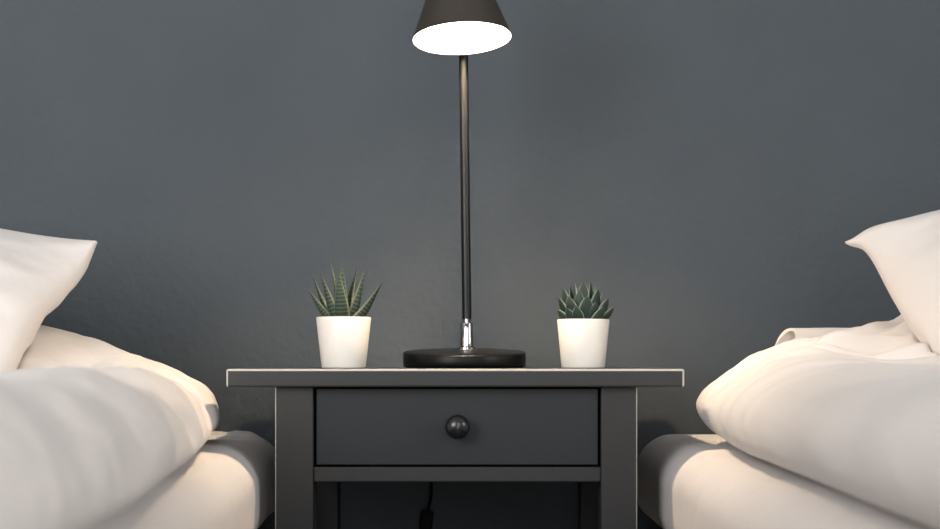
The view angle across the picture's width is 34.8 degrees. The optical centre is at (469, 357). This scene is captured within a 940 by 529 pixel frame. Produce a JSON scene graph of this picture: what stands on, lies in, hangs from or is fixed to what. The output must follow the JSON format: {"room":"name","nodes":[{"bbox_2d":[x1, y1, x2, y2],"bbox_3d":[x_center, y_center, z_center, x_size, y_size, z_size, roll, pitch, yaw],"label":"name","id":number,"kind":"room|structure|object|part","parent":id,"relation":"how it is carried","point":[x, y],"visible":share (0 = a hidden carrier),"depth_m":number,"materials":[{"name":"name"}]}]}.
{"room":"bedroom","nodes":[
{"label":"bedroom","id":0,"kind":"room"},
{"bbox_2d":[0,0,939,528],"bbox_3d":[-0.250,-0.539,1.942,5.100,2.500,0.100,0,0,0],"label":"wall","id":1,"kind":"structure","parent":0,"point":[709,167],"depth_m":1.89,"materials":[{"name":"paint"}]},
{"bbox_3d":[-0.250,0.736,0.371,5.100,0.050,3.242,0,0,0],"label":"floor","id":2,"kind":"structure","parent":0,"visible":0},
{"bbox_2d":[226,367,683,528],"bbox_3d":[-0.015,0.361,1.671,0.458,0.700,0.358,0,0,0],"label":"nightstand","id":3,"kind":"object","parent":2,"relation":"on","point":[333,426],"visible":0.99,"depth_m":1.52,"materials":[{"name":"grey paint"}]},
{"bbox_3d":[-0.178,0.370,1.534,0.038,0.682,0.037,0,0,0],"label":"leg","id":4,"kind":"part","parent":3,"relation":"part of","materials":[{"name":"grey paint"}]},
{"bbox_3d":[-0.178,0.370,1.819,0.038,0.682,0.037,0,0,0],"label":"leg","id":5,"kind":"part","parent":3,"relation":"part of","materials":[{"name":"grey paint"}]},
{"bbox_2d":[308,262,381,367],"bbox_3d":[-0.134,-0.048,1.618,0.068,0.117,0.059,0,0,37],"label":"potted succulent","id":6,"kind":"object","parent":3,"relation":"on","point":[343,328],"visible":0.97,"depth_m":1.60,"materials":[{"name":"white ceramic"}]},
{"bbox_2d":[316,316,370,367],"bbox_3d":[-0.136,-0.017,1.620,0.059,0.055,0.059,0,0,0],"label":"pot","id":7,"kind":"object","parent":6,"relation":"attached to","point":[343,340],"depth_m":1.60,"materials":[{"name":"beige ceramic"}]},
{"bbox_3d":[-0.013,0.070,1.530,0.286,0.078,0.019,0,0,0],"label":"drawer","id":8,"kind":"part","parent":3,"relation":"part of","materials":[{"name":"grey paint"}]},
{"bbox_3d":[-0.013,0.118,1.534,0.291,0.015,0.031,0,0,0],"label":"rail","id":9,"kind":"part","parent":3,"relation":"part of","materials":[{"name":"grey paint"}]},
{"bbox_3d":[-0.013,0.069,1.507,0.025,0.025,0.029,0,0,0],"label":"knob","id":10,"kind":"part","parent":3,"relation":"part of","materials":[{"name":"black paint"}]},
{"bbox_3d":[-0.013,0.077,1.817,0.291,0.097,0.015,0,0,0],"label":"panel","id":11,"kind":"part","parent":3,"relation":"part of","materials":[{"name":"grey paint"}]},
{"bbox_2d":[403,0,525,528],"bbox_3d":[-0.033,0.124,1.722,0.150,1.180,0.360,0,0,-21],"label":"table lamp","id":12,"kind":"object","parent":3,"relation":"on","point":[462,28],"visible":0.92,"depth_m":1.64,"materials":[{"name":"black metal"}]},
{"bbox_2d":[419,510,433,528],"bbox_3d":[-0.055,0.209,1.872,0.020,0.039,0.012,0,0,0],"label":"switch","id":13,"kind":"object","parent":12,"relation":"attached to","point":[426,518],"depth_m":1.87,"materials":[{"name":"black plastic"}]},
{"bbox_3d":[-0.095,0.359,1.802,0.142,0.709,0.145,0,0,0],"label":"power cord","id":14,"kind":"part","parent":12,"relation":"part of","materials":[{"name":"black plastic"}]},
{"bbox_3d":[-0.008,-0.392,1.595,0.106,0.118,0.106,0,0,0],"label":"lamp shade","id":15,"kind":"part","parent":12,"relation":"part of","materials":[{"name":"black metal"}]},
{"bbox_2d":[557,280,613,367],"bbox_3d":[0.125,-0.037,1.620,0.061,0.095,0.056,0,0,0],"label":"potted succulent","id":16,"kind":"object","parent":3,"relation":"on","point":[583,321],"visible":0.99,"depth_m":1.60,"materials":[{"name":"white ceramic"}]},
{"bbox_2d":[557,319,608,367],"bbox_3d":[0.122,-0.015,1.620,0.056,0.053,0.056,0,0,0],"label":"pot","id":17,"kind":"object","parent":16,"relation":"attached to","point":[582,342],"depth_m":1.60,"materials":[{"name":"beige ceramic"}]},
{"bbox_3d":[0.151,0.370,1.819,0.036,0.682,0.037,0,0,0],"label":"leg","id":18,"kind":"part","parent":3,"relation":"part of","materials":[{"name":"grey paint"}]},
{"bbox_3d":[0.151,0.370,1.534,0.036,0.682,0.037,0,0,0],"label":"leg","id":19,"kind":"part","parent":3,"relation":"part of","materials":[{"name":"grey paint"}]},
{"bbox_3d":[0.649,0.456,0.843,0.876,0.510,1.981,0,0,0],"label":"bed base","id":20,"kind":"object","parent":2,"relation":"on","visible":0},
{"bbox_2d":[637,434,935,528],"bbox_3d":[0.649,0.141,0.843,0.907,0.108,2.007,0,0,0],"label":"mattress","id":21,"kind":"object","parent":20,"relation":"on","point":[685,481],"visible":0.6,"depth_m":1.24,"materials":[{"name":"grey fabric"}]},
{"bbox_2d":[696,315,939,528],"bbox_3d":[0.659,0.006,0.820,0.930,0.163,1.774,0,0,0],"label":"duvet","id":22,"kind":"object","parent":21,"relation":"on","point":[854,411],"visible":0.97,"depth_m":1.01,"materials":[{"name":"beige fabric"}]},
{"bbox_2d":[845,210,939,354],"bbox_3d":[0.653,-0.084,1.428,0.561,0.289,0.269,0,0,0],"label":"pillow","id":23,"kind":"object","parent":22,"relation":"on","point":[905,253],"visible":0.97,"depth_m":1.43,"materials":[{"name":"beige fabric"}]},
{"bbox_3d":[-0.630,0.456,0.821,0.876,0.510,1.981,0,0,-3],"label":"bed base","id":24,"kind":"object","parent":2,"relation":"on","visible":0},
{"bbox_2d":[92,430,274,528],"bbox_3d":[-0.630,0.141,0.823,0.911,0.110,2.009,0,0,-3],"label":"mattress","id":25,"kind":"object","parent":24,"relation":"on","point":[229,483],"visible":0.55,"depth_m":1.30,"materials":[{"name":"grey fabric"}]},
{"bbox_2d":[0,325,219,528],"bbox_3d":[-0.652,0.019,0.820,0.977,0.135,1.740,0,0,0],"label":"duvet","id":26,"kind":"object","parent":25,"relation":"on","point":[89,427],"visible":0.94,"depth_m":0.76,"materials":[{"name":"beige fabric"}]},
{"bbox_2d":[0,228,97,372],"bbox_3d":[-0.687,-0.082,1.579,0.636,0.251,0.229,0,0,24],"label":"pillow","id":27,"kind":"object","parent":26,"relation":"on","point":[37,272],"visible":0.98,"depth_m":1.48,"materials":[{"name":"beige fabric"}]}
]}

